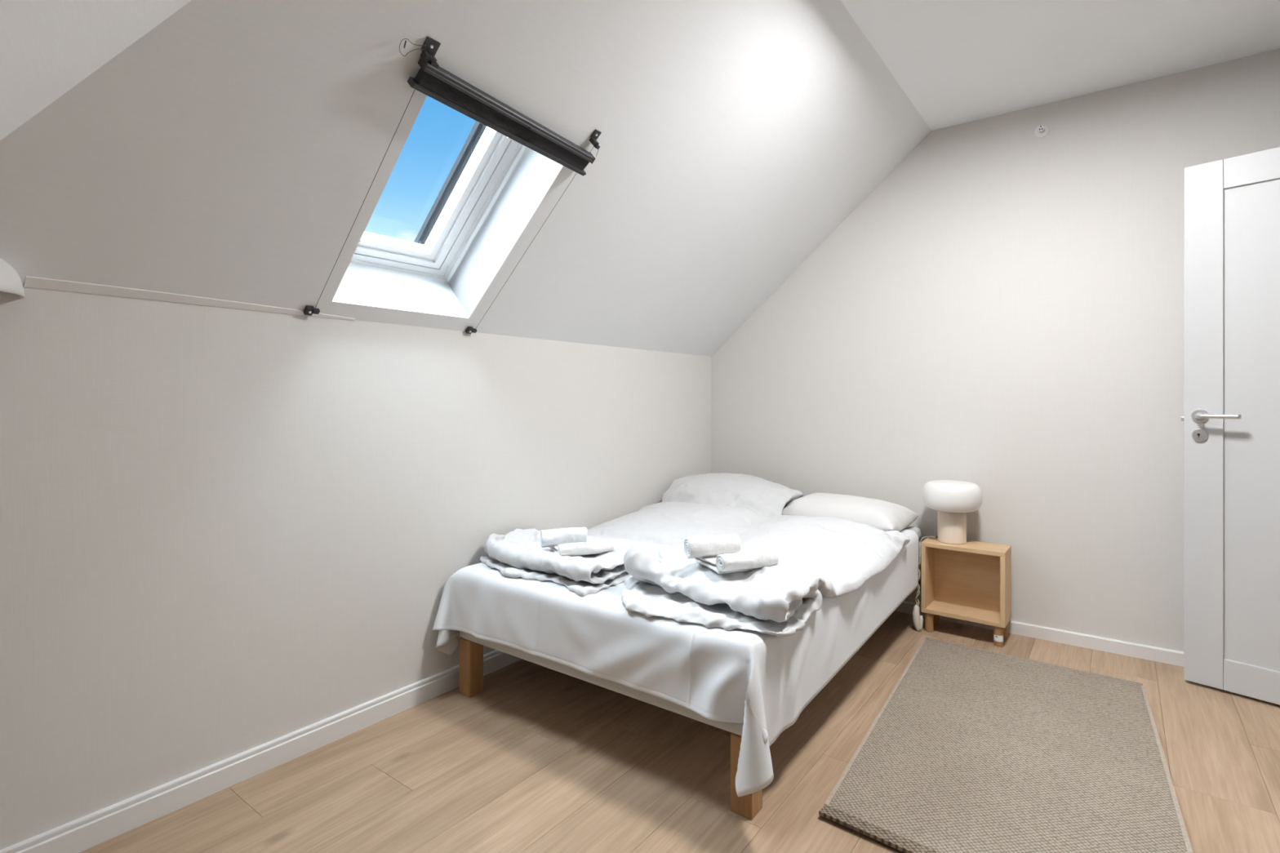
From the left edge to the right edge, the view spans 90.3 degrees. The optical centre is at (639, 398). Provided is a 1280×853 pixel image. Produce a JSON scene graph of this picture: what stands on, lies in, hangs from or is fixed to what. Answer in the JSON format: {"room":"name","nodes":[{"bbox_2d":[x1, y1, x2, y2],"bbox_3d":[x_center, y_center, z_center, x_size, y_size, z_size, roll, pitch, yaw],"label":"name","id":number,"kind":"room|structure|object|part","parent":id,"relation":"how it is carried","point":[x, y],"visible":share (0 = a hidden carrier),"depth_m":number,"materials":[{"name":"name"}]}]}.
{"room":"bedroom","nodes":[
{"label":"bedroom","id":0,"kind":"room"},
{"bbox_2d":[0,0,191,140],"bbox_3d":[-0.478,-0.446,0.276,3.156,2.139,2.066,0,0,37],"label":"ceiling","id":1,"kind":"structure","parent":0,"point":[47,47],"depth_m":1.15,"materials":[{"name":"white paint"}]},
{"bbox_2d":[0,285,711,849],"bbox_3d":[-0.970,0.431,2.316,0.160,1.401,4.537,0,0,37],"label":"wall","id":2,"kind":"structure","parent":0,"point":[225,533],"depth_m":1.90,"materials":[{"name":"beige paint"}]},
{"bbox_2d":[0,257,24,297],"bbox_3d":[-1.505,-0.304,1.369,0.123,0.128,0.280,0,0,37],"label":"wall lamp","id":3,"kind":"object","parent":2,"relation":"attached to","point":[11,282],"visible":0.95,"depth_m":1.45,"materials":[{"name":"white paint"}]},
{"bbox_2d":[23,275,355,320],"bbox_3d":[-1.213,-0.278,1.837,0.026,0.024,0.820,0,0,37],"label":"trim","id":4,"kind":"structure","parent":2,"relation":"attached to","point":[30,282],"depth_m":1.70,"materials":[{"name":"white wood"}]},
{"bbox_2d":[0,649,521,852],"bbox_3d":[-0.899,1.093,2.263,0.016,0.078,4.537,0,0,37],"label":"baseboard","id":5,"kind":"structure","parent":2,"relation":"attached to","point":[82,833],"depth_m":1.86,"materials":[{"name":"white wood"}]},
{"bbox_2d":[0,0,931,356],"bbox_3d":[-0.119,-0.903,2.329,1.443,1.269,3.493,0,0,37],"label":"ceiling","id":6,"kind":"structure","parent":0,"point":[233,150],"depth_m":1.89,"materials":[{"name":"white paint"}]},
{"bbox_2d":[334,120,561,317],"bbox_3d":[-0.686,-0.703,2.137,0.837,0.790,0.611,0,0,37],"label":"window","id":7,"kind":"structure","parent":6,"relation":"attached to","point":[487,158],"depth_m":2.36,"materials":[{"name":"white wood"}]},
{"bbox_3d":[-0.945,-0.549,2.346,0.066,0.071,0.398,0,0,37],"label":"sash rail","id":8,"kind":"part","parent":7,"relation":"part of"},
{"bbox_2d":[303,36,601,333],"bbox_3d":[-0.618,-0.574,2.037,0.732,0.631,0.776,0,0,37],"label":"blind","id":9,"kind":"object","parent":7,"relation":"attached to","point":[431,80],"visible":1,"depth_m":1.80,"materials":[{"name":"metal"}]},
{"bbox_3d":[-0.788,-0.559,1.812,0.665,0.554,0.002,0,0,41],"label":"tension cord","id":10,"kind":"part","parent":9,"relation":"part of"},
{"bbox_3d":[-0.387,-0.786,1.887,0.032,0.059,0.681,0,0,34],"label":"rail","id":11,"kind":"part","parent":9,"relation":"part of","materials":[{"name":"metal"}]},
{"bbox_3d":[-0.354,-0.820,1.861,0.033,0.065,0.665,0,0,34],"label":"rail","id":12,"kind":"part","parent":9,"relation":"part of","materials":[{"name":"metal"}]},
{"bbox_3d":[-0.404,-0.558,2.325,0.677,0.564,0.002,0,0,41],"label":"tension cord","id":13,"kind":"part","parent":9,"relation":"part of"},
{"bbox_3d":[-0.616,-0.775,2.341,0.602,0.524,0.033,0,0,41],"label":"sash rail","id":14,"kind":"part","parent":7,"relation":"part of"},
{"bbox_2d":[79,611,1279,852],"bbox_3d":[0.360,1.162,1.316,3.266,0.060,4.637,0,0,37],"label":"floor","id":15,"kind":"structure","parent":0,"point":[542,759],"depth_m":1.90,"materials":[{"name":"brown wood"}]},
{"bbox_2d":[458,526,921,819],"bbox_3d":[0.376,0.894,2.851,1.244,0.475,1.940,0,0,37],"label":"bed","id":16,"kind":"object","parent":15,"relation":"on","point":[746,799],"visible":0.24,"depth_m":2.05,"materials":[{"name":"brown wood"}]},
{"bbox_3d":[-0.650,1.025,2.451,0.066,0.213,0.066,0,0,37],"label":"leg","id":17,"kind":"part","parent":16,"relation":"part of","materials":[{"name":"brown wood"}]},
{"bbox_2d":[430,528,919,788],"bbox_3d":[0.351,0.827,2.816,1.384,0.379,2.056,0,0,37],"label":"sheet","id":18,"kind":"object","parent":16,"relation":"on","point":[758,684],"visible":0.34,"depth_m":1.97,"materials":[{"name":"white fabric"}]},
{"bbox_2d":[472,473,804,595],"bbox_3d":[0.106,0.553,2.980,0.754,0.241,1.825,0,0,37],"label":"duvet","id":19,"kind":"object","parent":18,"relation":"on","point":[702,503],"visible":0.79,"depth_m":2.88,"materials":[{"name":"white fabric"}]},
{"bbox_2d":[548,541,614,558],"bbox_3d":[-0.226,0.567,2.424,0.215,0.055,0.206,0,0,-20],"label":"bath towel","id":20,"kind":"object","parent":19,"relation":"on","point":[592,548],"visible":0.94,"depth_m":2.35,"materials":[{"name":"white fabric"}]},
{"bbox_2d":[539,527,586,548],"bbox_3d":[-0.289,0.528,2.418,0.182,0.070,0.068,0,0,-20],"label":"hand towel","id":21,"kind":"object","parent":20,"relation":"on","point":[567,536],"visible":1,"depth_m":2.40,"materials":[{"name":"white fabric"}]},
{"bbox_2d":[618,516,910,635],"bbox_3d":[0.514,0.585,2.486,0.694,0.223,1.538,0,0,37],"label":"duvet","id":22,"kind":"object","parent":18,"relation":"on","point":[820,558],"visible":0.88,"depth_m":2.08,"materials":[{"name":"white fabric"}]},
{"bbox_2d":[694,550,778,574],"bbox_3d":[0.310,0.518,2.079,0.202,0.068,0.233,0,0,-20],"label":"bath towel","id":23,"kind":"object","parent":22,"relation":"on","point":[741,561],"visible":0.98,"depth_m":1.99,"materials":[{"name":"white fabric"}]},
{"bbox_2d":[684,531,740,555],"bbox_3d":[0.240,0.479,2.108,0.190,0.071,0.070,0,0,-20],"label":"hand towel","id":24,"kind":"object","parent":23,"relation":"on","point":[713,542],"visible":1,"depth_m":2.08,"materials":[{"name":"white fabric"}]},
{"bbox_2d":[782,492,919,529],"bbox_3d":[1.056,0.575,3.277,0.622,0.148,0.452,0,0,37],"label":"pillow","id":25,"kind":"object","parent":18,"relation":"on","point":[814,505],"visible":0.68,"depth_m":3.16,"materials":[{"name":"white fabric"}]},
{"bbox_3d":[0.293,1.025,1.752,0.066,0.213,0.066,0,0,37],"label":"leg","id":26,"kind":"part","parent":16,"relation":"part of","materials":[{"name":"brown wood"}]},
{"bbox_3d":[0.378,0.691,2.852,1.236,0.069,1.936,0,0,37],"label":"mattress","id":27,"kind":"part","parent":16,"relation":"part of","materials":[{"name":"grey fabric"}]},
{"bbox_2d":[920,535,1011,647],"bbox_3d":[1.565,0.915,3.058,0.358,0.434,0.184,0,0,38],"label":"nightstand","id":28,"kind":"object","parent":15,"relation":"on","point":[971,581],"visible":1,"depth_m":3.08,"materials":[{"name":"brown wood"}]},
{"bbox_2d":[912,555,923,631],"bbox_3d":[1.353,0.950,3.102,0.047,0.359,0.036,0,0,-9],"label":"hanging cord","id":29,"kind":"object","parent":28,"relation":"hanging from","point":[917,620],"visible":0.88,"depth_m":3.09,"materials":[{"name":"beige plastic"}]},
{"bbox_3d":[1.432,0.868,3.161,0.020,0.301,0.184,0,0,38],"label":"panel","id":30,"kind":"part","parent":28,"relation":"part of","materials":[{"name":"brown wood"}]},
{"bbox_3d":[1.408,1.085,3.099,0.041,0.093,0.041,0,0,38],"label":"leg","id":31,"kind":"part","parent":28,"relation":"part of","materials":[{"name":"brown wood"}]},
{"bbox_3d":[1.485,1.085,3.198,0.041,0.093,0.041,0,0,38],"label":"leg","id":32,"kind":"part","parent":28,"relation":"part of","materials":[{"name":"brown wood"}]},
{"bbox_2d":[920,480,982,589],"bbox_3d":[1.520,0.681,3.102,0.262,0.553,0.262,0,0,-18],"label":"table lamp","id":33,"kind":"object","parent":28,"relation":"on","point":[952,500],"visible":0.98,"depth_m":3.04,"materials":[{"name":"white glass"}]},
{"bbox_3d":[1.445,0.821,3.175,0.090,0.275,0.022,0,0,30],"label":"power cord","id":34,"kind":"part","parent":33,"relation":"part of","materials":[{"name":"beige plastic"}]},
{"bbox_3d":[1.520,0.472,3.102,0.262,0.136,0.262,0,0,37],"label":"lamp shade","id":35,"kind":"part","parent":33,"relation":"part of","materials":[{"name":"white glass"}]},
{"bbox_3d":[1.565,0.708,3.058,0.358,0.020,0.184,0,0,38],"label":"panel","id":36,"kind":"part","parent":28,"relation":"part of","materials":[{"name":"brown wood"}]},
{"bbox_3d":[1.565,1.029,3.058,0.358,0.020,0.184,0,0,38],"label":"panel","id":37,"kind":"part","parent":28,"relation":"part of","materials":[{"name":"brown wood"}]},
{"bbox_3d":[1.616,0.868,3.124,0.318,0.301,0.010,0,0,38],"label":"panel","id":38,"kind":"part","parent":28,"relation":"part of","materials":[{"name":"brown wood"}]},
{"bbox_3d":[1.644,1.085,2.916,0.041,0.093,0.041,0,0,38],"label":"leg","id":39,"kind":"part","parent":28,"relation":"part of","materials":[{"name":"brown wood"}]},
{"bbox_3d":[1.699,0.868,2.955,0.020,0.301,0.184,0,0,38],"label":"panel","id":40,"kind":"part","parent":28,"relation":"part of","materials":[{"name":"brown wood"}]},
{"bbox_3d":[1.721,1.085,3.016,0.041,0.093,0.041,0,0,38],"label":"leg","id":41,"kind":"part","parent":28,"relation":"part of","materials":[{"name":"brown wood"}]},
{"bbox_2d":[818,637,1192,852],"bbox_3d":[1.229,1.121,2.096,0.900,0.020,1.584,0,0,37],"label":"rug","id":42,"kind":"object","parent":15,"relation":"on","point":[971,749],"visible":1,"depth_m":1.95,"materials":[{"name":"beige carpet"}]},
{"bbox_2d":[711,48,1279,652],"bbox_3d":[1.751,-0.127,3.209,3.116,2.517,0.160,0,0,37],"label":"wall","id":43,"kind":"structure","parent":0,"point":[1002,313],"depth_m":3.04,"materials":[{"name":"beige paint"}]},
{"bbox_2d":[893,600,1183,666],"bbox_3d":[1.705,1.102,3.135,3.100,0.058,0.013,0,0,37],"label":"baseboard","id":44,"kind":"structure","parent":43,"relation":"attached to","point":[1091,642],"depth_m":2.89,"materials":[{"name":"white wood"}]},
{"bbox_2d":[1034,124,1049,137],"bbox_3d":[1.881,-1.261,2.982,0.060,0.060,0.047,0,0,37],"label":"sprinkler","id":45,"kind":"object","parent":43,"relation":"attached to","point":[1042,131],"visible":1,"depth_m":2.99,"materials":[{"name":"white paint"}]},
{"bbox_2d":[840,0,1279,130],"bbox_3d":[1.297,-1.466,1.512,1.803,0.160,3.098,0,0,37],"label":"ceiling","id":46,"kind":"structure","parent":0,"point":[957,62],"depth_m":2.48,"materials":[{"name":"white paint"}]},
{"bbox_3d":[1.625,-0.127,0.365,0.100,2.517,4.537,0,0,37],"label":"wall","id":47,"kind":"structure","parent":0,"visible":0},
{"bbox_3d":[2.458,0.057,1.483,0.112,2.150,0.905,0,0,37],"label":"door","id":48,"kind":"structure","parent":47,"relation":"in","visible":0},
{"bbox_2d":[1181,146,1279,705],"bbox_3d":[2.417,0.100,2.205,0.102,2.040,0.849,0,0,-39],"label":"door","id":49,"kind":"structure","parent":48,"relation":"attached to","point":[1231,419],"depth_m":2.43,"materials":[{"name":"wood"}]},
{"bbox_3d":[2.202,0.068,2.427,0.042,0.018,0.135,0,0,-39],"label":"lever","id":50,"kind":"part","parent":49,"relation":"part of","materials":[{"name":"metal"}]},
{"bbox_3d":[2.440,1.060,2.225,0.040,0.119,0.590,0,0,-39],"label":"rail","id":51,"kind":"part","parent":49,"relation":"part of","materials":[{"name":"white wood"}]},
{"bbox_3d":[2.440,-0.863,2.225,0.040,0.114,0.590,0,0,-39],"label":"rail","id":52,"kind":"part","parent":49,"relation":"part of","materials":[{"name":"white wood"}]},
{"bbox_3d":[2.440,0.097,2.225,0.020,1.825,0.607,0,0,-39],"label":"panel","id":53,"kind":"part","parent":49,"relation":"part of","materials":[{"name":"white wood"}]}
]}

